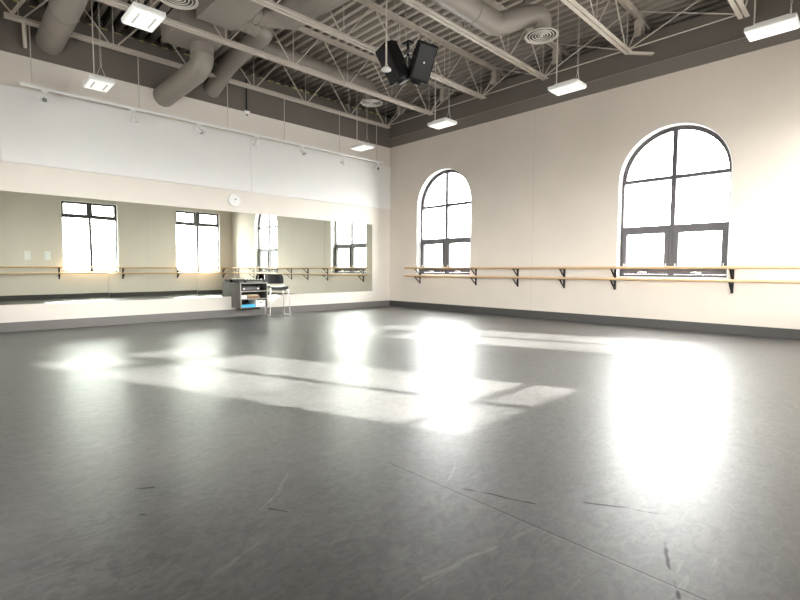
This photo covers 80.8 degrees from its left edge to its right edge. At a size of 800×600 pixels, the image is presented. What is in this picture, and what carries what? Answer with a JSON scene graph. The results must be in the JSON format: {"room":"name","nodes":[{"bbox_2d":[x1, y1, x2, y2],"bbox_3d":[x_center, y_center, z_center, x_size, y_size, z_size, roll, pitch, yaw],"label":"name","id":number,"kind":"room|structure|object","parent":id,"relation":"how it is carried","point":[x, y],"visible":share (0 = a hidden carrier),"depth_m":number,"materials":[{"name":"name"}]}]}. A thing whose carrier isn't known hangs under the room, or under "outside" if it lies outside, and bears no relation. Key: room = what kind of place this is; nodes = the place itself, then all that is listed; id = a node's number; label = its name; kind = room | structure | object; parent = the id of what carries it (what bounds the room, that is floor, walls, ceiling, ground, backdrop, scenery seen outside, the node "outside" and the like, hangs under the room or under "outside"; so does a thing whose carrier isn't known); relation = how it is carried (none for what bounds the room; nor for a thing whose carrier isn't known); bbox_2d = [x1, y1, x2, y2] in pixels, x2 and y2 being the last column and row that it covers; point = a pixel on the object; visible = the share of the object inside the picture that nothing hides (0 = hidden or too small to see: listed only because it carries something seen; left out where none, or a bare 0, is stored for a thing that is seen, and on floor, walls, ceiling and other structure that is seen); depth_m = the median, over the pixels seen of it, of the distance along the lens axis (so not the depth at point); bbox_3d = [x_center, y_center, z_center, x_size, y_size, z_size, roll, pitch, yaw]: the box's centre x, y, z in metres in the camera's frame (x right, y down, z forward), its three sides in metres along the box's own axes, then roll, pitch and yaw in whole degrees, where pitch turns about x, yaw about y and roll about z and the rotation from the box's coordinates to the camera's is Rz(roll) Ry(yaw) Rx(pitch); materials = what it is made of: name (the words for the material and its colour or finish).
{"room":"exercise studio","nodes":[
{"label":"exercise studio","id":0,"kind":"room"},
{"bbox_2d":[0,0,389,322],"bbox_3d":[-3.928,-2.229,9.852,9.900,5.200,0.300,-3,5,-44],"label":"wall","id":1,"kind":"structure","parent":0,"point":[66,71],"depth_m":9.13,"materials":[{"name":"beige paint"}]},
{"bbox_2d":[11,0,26,47],"bbox_3d":[-5.635,-4.479,7.142,0.965,0.983,0.290,2,4,29],"label":"brace","id":2,"kind":"object","parent":1,"relation":"attached to","point":[24,33],"visible":1,"depth_m":7.29,"materials":[{"name":"beige paint"}]},
{"bbox_2d":[0,190,108,304],"bbox_3d":[-5.806,-0.847,7.883,1.566,1.800,0.009,-3,5,-44],"label":"mirror panel","id":3,"kind":"object","parent":1,"relation":"attached to","point":[53,248],"visible":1,"depth_m":7.86,"materials":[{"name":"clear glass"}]},
{"bbox_2d":[35,0,88,54],"bbox_3d":[-4.600,-4.287,6.591,3.218,0.659,0.401,4,5,44],"label":"duct","id":4,"kind":"object","parent":1,"relation":"attached to","point":[60,18],"visible":1,"depth_m":7.03,"materials":[{"name":"grey metal"}]},
{"bbox_2d":[0,83,250,191],"bbox_3d":[-4.745,-2.859,8.774,4.174,1.190,0.035,-3,5,-44],"label":"wall panel","id":5,"kind":"object","parent":1,"relation":"attached to","point":[64,133],"visible":1,"depth_m":8.40,"materials":[{"name":"white paint"}]},
{"bbox_2d":[106,200,197,300],"bbox_3d":[-4.684,-0.913,8.979,1.566,1.800,0.009,-3,5,-44],"label":"mirror panel","id":6,"kind":"object","parent":1,"relation":"attached to","point":[151,248],"visible":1,"depth_m":8.93,"materials":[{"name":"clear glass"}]},
{"bbox_2d":[153,8,227,106],"bbox_3d":[-3.835,-4.247,8.460,0.820,1.194,1.618,-3,5,-44],"label":"duct","id":7,"kind":"object","parent":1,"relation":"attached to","point":[198,68],"visible":0.91,"depth_m":8.24,"materials":[{"name":"grey metal"}]},
{"bbox_2d":[0,300,389,332],"bbox_3d":[-3.832,0.295,9.898,9.888,0.157,0.012,-3,5,-44],"label":"baseboard","id":8,"kind":"structure","parent":1,"relation":"attached to","point":[130,319],"depth_m":9.15,"materials":[{"name":"grey rubber"}]},
{"bbox_2d":[13,0,383,116],"bbox_3d":[-3.910,-4.847,9.671,9.494,0.050,0.230,-3,5,-44],"label":"roof truss","id":9,"kind":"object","parent":1,"relation":"on","point":[13,0],"depth_m":10.08,"materials":[{"name":"grey metal"}]},
{"bbox_2d":[195,208,266,297],"bbox_3d":[-3.561,-0.979,10.075,1.566,1.800,0.008,-3,5,-44],"label":"mirror panel","id":10,"kind":"object","parent":1,"relation":"attached to","point":[230,246],"visible":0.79,"depth_m":9.97,"materials":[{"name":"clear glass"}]},
{"bbox_2d":[228,193,240,206],"bbox_3d":[-3.523,-2.128,10.017,0.280,0.280,0.040,-3,5,-44],"label":"wall clock","id":11,"kind":"object","parent":1,"relation":"attached to","point":[234,200],"visible":1,"depth_m":10.01,"materials":[{"name":"white plastic"}]},
{"bbox_2d":[244,74,249,115],"bbox_3d":[-3.290,-4.399,10.092,0.130,0.885,0.040,-3,5,-44],"label":"conduit","id":12,"kind":"object","parent":1,"relation":"attached to","point":[247,113],"visible":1,"depth_m":10.08,"materials":[{"name":"white metal"}]},
{"bbox_2d":[231,282,267,309],"bbox_3d":[-3.242,-0.093,10.138,0.620,0.575,0.428,-3,5,-44],"label":"shelf unit","id":13,"kind":"object","parent":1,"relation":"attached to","point":[236,292],"visible":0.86,"depth_m":10.04,"materials":[{"name":"grey laminate"}]},
{"bbox_2d":[242,304,254,307],"bbox_3d":[-3.325,0.115,10.045,0.313,0.062,0.374,-3,5,-44],"label":"tray","id":14,"kind":"object","parent":13,"relation":"on","point":[246,305],"visible":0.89,"depth_m":9.92,"materials":[{"name":"blue plastic"}]},
{"bbox_2d":[241,286,259,290],"bbox_3d":[-3.265,-0.250,10.067,0.420,0.100,0.351,-3,5,-44],"label":"amplifier","id":15,"kind":"object","parent":13,"relation":"on","point":[243,288],"visible":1,"depth_m":9.95,"materials":[{"name":"grey plastic"}]},
{"bbox_2d":[239,279,264,282],"bbox_3d":[-3.186,-0.419,10.139,0.450,0.077,0.303,-3,5,-44],"label":"mixer","id":16,"kind":"object","parent":13,"relation":"on","point":[245,280],"visible":0.98,"depth_m":10.05,"materials":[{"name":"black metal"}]},
{"bbox_2d":[248,299,265,306],"bbox_3d":[-3.115,0.067,10.232,0.228,0.135,0.356,-3,5,-44],"label":"storage bin","id":17,"kind":"object","parent":13,"relation":"on","point":[258,303],"visible":0.84,"depth_m":10.11,"materials":[{"name":"white plastic"}]},
{"bbox_2d":[196,0,381,106],"bbox_3d":[-1.554,-4.559,8.425,3.809,1.009,4.372,-1,4,-20],"label":"duct","id":18,"kind":"object","parent":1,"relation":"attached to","point":[255,22],"visible":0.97,"depth_m":7.85,"materials":[{"name":"grey metal"}]},
{"bbox_2d":[160,0,198,9],"bbox_3d":[-2.921,-4.440,6.526,0.843,0.653,0.520,-3,5,-44],"label":"diffuser","id":19,"kind":"object","parent":18,"relation":"attached to","point":[178,4],"visible":1,"depth_m":6.56,"materials":[{"name":"white metal"}]},
{"bbox_2d":[361,98,381,106],"bbox_3d":[-0.654,-4.556,10.814,0.500,0.074,0.500,-3,5,-44],"label":"diffuser","id":20,"kind":"object","parent":18,"relation":"attached to","point":[372,102],"depth_m":10.80,"materials":[{"name":"white metal"}]},
{"bbox_2d":[267,215,324,294],"bbox_3d":[-2.438,-1.045,11.170,1.566,1.800,0.008,-3,5,-44],"label":"mirror panel","id":21,"kind":"object","parent":1,"relation":"attached to","point":[295,246],"visible":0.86,"depth_m":11.15,"materials":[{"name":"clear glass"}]},
{"bbox_2d":[250,137,390,209],"bbox_3d":[-1.760,-3.035,11.687,4.164,1.190,0.035,-3,5,-44],"label":"wall panel","id":22,"kind":"object","parent":1,"relation":"attached to","point":[278,169],"visible":1,"depth_m":11.42,"materials":[{"name":"white paint"}]},
{"bbox_2d":[324,220,371,292],"bbox_3d":[-1.316,-1.111,12.266,1.566,1.800,0.008,-3,5,-44],"label":"mirror panel","id":23,"kind":"object","parent":1,"relation":"attached to","point":[348,246],"visible":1,"depth_m":12.22,"materials":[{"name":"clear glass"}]},
{"bbox_2d":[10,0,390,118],"bbox_3d":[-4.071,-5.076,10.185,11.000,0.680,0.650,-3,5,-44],"label":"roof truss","id":24,"kind":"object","parent":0,"point":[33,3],"depth_m":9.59,"materials":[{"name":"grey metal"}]},
{"bbox_2d":[24,0,729,116],"bbox_3d":[-0.293,-5.077,6.458,11.200,0.175,11.250,-3,5,-44],"label":"ceiling","id":25,"kind":"structure","parent":0,"point":[369,30],"depth_m":9.33,"materials":[{"name":"grey metal"}]},
{"bbox_2d":[82,0,114,91],"bbox_3d":[-4.697,-4.198,7.283,0.340,1.734,0.490,-3,5,-44],"label":"pendant light","id":26,"kind":"object","parent":25,"relation":"hanging from","point":[95,82],"visible":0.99,"depth_m":7.27,"materials":[{"name":"white metal"}]},
{"bbox_2d":[121,0,165,32],"bbox_3d":[-2.944,-4.068,5.351,0.340,1.734,0.490,-3,5,-44],"label":"pendant light","id":27,"kind":"object","parent":25,"relation":"hanging from","point":[138,15],"visible":1,"depth_m":5.33,"materials":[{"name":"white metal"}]},
{"bbox_2d":[350,72,373,150],"bbox_3d":[-0.886,-4.424,11.016,0.340,1.734,0.490,-3,5,-44],"label":"pendant light","id":28,"kind":"object","parent":25,"relation":"hanging from","point":[363,146],"visible":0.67,"depth_m":10.96,"materials":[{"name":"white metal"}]},
{"bbox_2d":[381,0,390,72],"bbox_3d":[-0.208,-4.273,7.164,0.150,1.530,0.150,-3,5,-44],"label":"sensor","id":29,"kind":"object","parent":25,"relation":"hanging from","point":[385,68],"visible":1,"depth_m":7.17,"materials":[{"name":"beige paint"}]},
{"bbox_2d":[394,0,421,67],"bbox_3d":[0.128,-4.369,7.430,0.330,1.371,0.396,-3,5,-44],"label":"rig","id":30,"kind":"object","parent":25,"relation":"attached to","point":[407,43],"visible":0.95,"depth_m":7.43,"materials":[{"name":"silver metal"}]},
{"bbox_2d":[375,40,408,85],"bbox_3d":[-0.090,-3.769,7.455,0.567,0.652,0.358,-1,4,-20],"label":"loudspeaker","id":31,"kind":"object","parent":30,"relation":"hanging from","point":[399,73],"visible":0.84,"depth_m":7.35,"materials":[{"name":"black plastic"}]},
{"bbox_2d":[376,45,399,83],"bbox_3d":[-0.196,-3.697,7.388,0.248,0.476,0.327,-2,4,-34],"label":"grille","id":32,"kind":"object","parent":31,"relation":"attached to","point":[393,52],"depth_m":7.32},
{"bbox_2d":[408,40,437,85],"bbox_3d":[0.336,-3.766,7.438,0.360,0.655,0.569,-2,5,-36],"label":"loudspeaker","id":33,"kind":"object","parent":30,"relation":"hanging from","point":[424,54],"visible":1,"depth_m":7.32,"materials":[{"name":"black plastic"}]},
{"bbox_2d":[427,34,456,128],"bbox_3d":[0.833,-4.302,9.219,0.340,1.734,0.490,-3,5,-44],"label":"pendant light","id":34,"kind":"object","parent":25,"relation":"hanging from","point":[444,122],"visible":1,"depth_m":9.20,"materials":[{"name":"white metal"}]},
{"bbox_2d":[400,0,570,80],"bbox_3d":[-0.194,-4.596,6.328,10.520,0.766,0.150,-3,5,-44],"label":"joist","id":35,"kind":"object","parent":25,"relation":"attached to","point":[415,4],"visible":0.76,"depth_m":8.08,"materials":[{"name":"beige paint"}]},
{"bbox_2d":[430,0,558,43],"bbox_3d":[0.105,-4.475,5.606,6.130,0.914,0.899,-3,5,-44],"label":"duct","id":36,"kind":"object","parent":25,"relation":"hanging from","point":[477,13],"visible":1,"depth_m":7.21,"materials":[{"name":"grey metal"}]},
{"bbox_2d":[524,27,558,43],"bbox_3d":[2.242,-4.210,7.452,0.520,0.074,0.520,-3,5,-44],"label":"diffuser","id":37,"kind":"object","parent":36,"relation":"attached to","point":[539,35],"depth_m":7.44,"materials":[{"name":"white metal"}]},
{"bbox_2d":[548,0,586,95],"bbox_3d":[2.637,-4.177,7.364,0.340,1.734,0.490,-3,5,-44],"label":"pendant light","id":38,"kind":"object","parent":25,"relation":"hanging from","point":[572,85],"visible":0.91,"depth_m":7.36,"materials":[{"name":"white metal"}]},
{"bbox_2d":[728,0,749,19],"bbox_3d":[2.071,-4.440,4.017,10.520,0.766,0.150,-3,5,-44],"label":"joist","id":39,"kind":"object","parent":25,"relation":"attached to","point":[738,6],"visible":0.93,"depth_m":6.84,"materials":[{"name":"beige paint"}]},
{"bbox_2d":[744,0,799,41],"bbox_3d":[4.412,-4.053,5.524,0.340,1.734,0.490,-3,5,-44],"label":"pendant light","id":40,"kind":"object","parent":25,"relation":"hanging from","point":[788,22],"visible":1,"depth_m":5.52,"materials":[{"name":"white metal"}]},
{"bbox_2d":[0,306,799,599],"bbox_3d":[-0.337,0.674,6.348,10.500,0.120,10.600,-3,5,-44],"label":"floor","id":41,"kind":"structure","parent":0,"point":[382,452],"depth_m":2.54,"materials":[{"name":"grey plastic"}]},
{"bbox_2d":[264,274,290,316],"bbox_3d":[-2.721,-0.112,10.374,0.472,0.914,0.504,-2,4,-32],"label":"chair","id":42,"kind":"object","parent":41,"relation":"on","point":[269,278],"visible":0.91,"depth_m":10.44,"materials":[{"name":"black plastic"}]},
{"bbox_2d":[390,0,799,328],"bbox_3d":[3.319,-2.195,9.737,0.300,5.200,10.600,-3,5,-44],"label":"wall","id":43,"kind":"structure","parent":0,"point":[543,182],"depth_m":8.99,"materials":[{"name":"beige paint"}]},
{"bbox_2d":[0,0,411,128],"bbox_3d":[-3.396,-4.817,9.595,10.520,0.766,0.150,-3,5,-44],"label":"joist","id":44,"kind":"object","parent":43,"relation":"on","point":[10,16],"visible":0.59,"depth_m":8.99,"materials":[{"name":"beige paint"}]},
{"bbox_2d":[20,24,383,163],"bbox_3d":[-3.156,-3.967,9.888,7.600,0.970,0.040,-3,5,-44],"label":"track rail","id":45,"kind":"object","parent":44,"relation":"hanging from","point":[25,84],"visible":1,"depth_m":8.94,"materials":[{"name":"white metal"}]},
{"bbox_2d":[39,89,49,104],"bbox_3d":[-5.655,-3.216,7.463,0.137,0.237,0.183,-3,5,-44],"label":"track light","id":46,"kind":"object","parent":45,"relation":"hanging from","point":[44,100],"visible":1,"depth_m":7.46,"materials":[{"name":"white metal"}]},
{"bbox_2d":[129,109,137,121],"bbox_3d":[-4.750,-3.277,8.384,0.138,0.226,0.139,-3,5,-44],"label":"track light","id":47,"kind":"object","parent":45,"relation":"hanging from","point":[132,115],"visible":1,"depth_m":8.34,"materials":[{"name":"white metal"}]},
{"bbox_2d":[196,123,204,136],"bbox_3d":[-3.887,-3.318,9.187,0.160,0.240,0.160,-3,5,-44],"label":"track light","id":48,"kind":"object","parent":45,"relation":"hanging from","point":[201,132],"visible":1,"depth_m":9.16,"materials":[{"name":"white metal"}]},
{"bbox_2d":[252,136,258,147],"bbox_3d":[-3.084,-3.372,10.020,0.139,0.234,0.138,-3,5,-44],"label":"track light","id":49,"kind":"object","parent":45,"relation":"hanging from","point":[255,144],"visible":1,"depth_m":10.00,"materials":[{"name":"white metal"}]},
{"bbox_2d":[300,146,306,156],"bbox_3d":[-2.217,-3.417,10.816,0.138,0.240,0.171,-3,5,-44],"label":"track light","id":50,"kind":"object","parent":45,"relation":"hanging from","point":[303,153],"visible":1,"depth_m":10.80,"materials":[{"name":"white metal"}]},
{"bbox_2d":[340,155,345,164],"bbox_3d":[-1.425,-3.468,11.627,0.139,0.235,0.137,1,4,13],"label":"track light","id":51,"kind":"object","parent":45,"relation":"hanging from","point":[342,161],"visible":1,"depth_m":11.62,"materials":[{"name":"white metal"}]},
{"bbox_2d":[375,162,380,170],"bbox_3d":[-0.570,-3.514,12.414,0.137,0.239,0.180,1,4,16],"label":"track light","id":52,"kind":"object","parent":45,"relation":"hanging from","point":[377,168],"visible":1,"depth_m":12.41,"materials":[{"name":"white metal"}]},
{"bbox_2d":[388,0,735,125],"bbox_3d":[2.415,-4.799,9.811,0.070,0.676,7.827,-3,5,-44],"label":"joist bridging","id":53,"kind":"object","parent":44,"relation":"attached to","point":[733,14],"visible":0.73,"depth_m":8.71,"materials":[{"name":"beige paint"}]},
{"bbox_2d":[97,0,457,114],"bbox_3d":[-2.313,-4.742,8.489,10.520,0.766,0.150,-3,5,-44],"label":"joist","id":54,"kind":"object","parent":43,"relation":"on","point":[444,94],"visible":0.73,"depth_m":9.09,"materials":[{"name":"beige paint"}]},
{"bbox_2d":[251,0,509,99],"bbox_3d":[-1.236,-4.668,7.391,10.520,0.766,0.150,-3,5,-44],"label":"joist","id":55,"kind":"object","parent":43,"relation":"on","point":[496,74],"visible":0.89,"depth_m":8.50,"materials":[{"name":"beige paint"}]},
{"bbox_2d":[417,168,470,274],"bbox_3d":[1.155,-1.967,11.921,0.235,2.650,1.780,-3,5,-44],"label":"window","id":56,"kind":"structure","parent":43,"relation":"in","point":[446,242],"depth_m":12.05,"materials":[{"name":"brown metal"}]},
{"bbox_2d":[389,37,746,139],"bbox_3d":[3.208,-4.222,9.492,0.030,0.015,10.000,-3,5,-44],"label":"trim","id":57,"kind":"structure","parent":43,"relation":"attached to","point":[742,37],"depth_m":8.69,"materials":[{"name":"grey paint"}]},
{"bbox_2d":[390,28,799,147],"bbox_3d":[3.214,-4.100,9.506,0.012,0.230,10.000,-3,5,-44],"label":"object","id":58,"kind":"structure","parent":43,"relation":"attached to","point":[742,46],"depth_m":8.60,"materials":[{"name":"beige paint"}]},
{"bbox_2d":[390,300,799,339],"bbox_3d":[3.198,0.328,9.790,0.012,0.157,10.000,-3,5,-44],"label":"baseboard","id":59,"kind":"structure","parent":43,"relation":"attached to","point":[783,333],"depth_m":8.75,"materials":[{"name":"black rubber"}]},
{"bbox_2d":[404,266,799,293],"bbox_3d":[3.300,-0.455,9.486,0.225,0.438,8.900,-3,5,-44],"label":"ballet barre","id":60,"kind":"object","parent":43,"relation":"attached to","point":[732,280],"visible":1,"depth_m":8.67,"materials":[{"name":"brown wood"}]},
{"bbox_2d":[561,0,653,54],"bbox_3d":[1.005,-4.502,5.105,10.520,0.789,0.401,-3,5,-44],"label":"joist","id":61,"kind":"object","parent":43,"relation":"on","point":[641,23],"visible":0.98,"depth_m":7.91,"materials":[{"name":"beige paint"}]},
{"bbox_2d":[616,122,732,277],"bbox_3d":[4.769,-1.713,8.233,0.235,2.640,1.760,-3,5,-44],"label":"window","id":62,"kind":"structure","parent":43,"relation":"in","point":[671,232],"depth_m":8.27,"materials":[{"name":"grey metal"}]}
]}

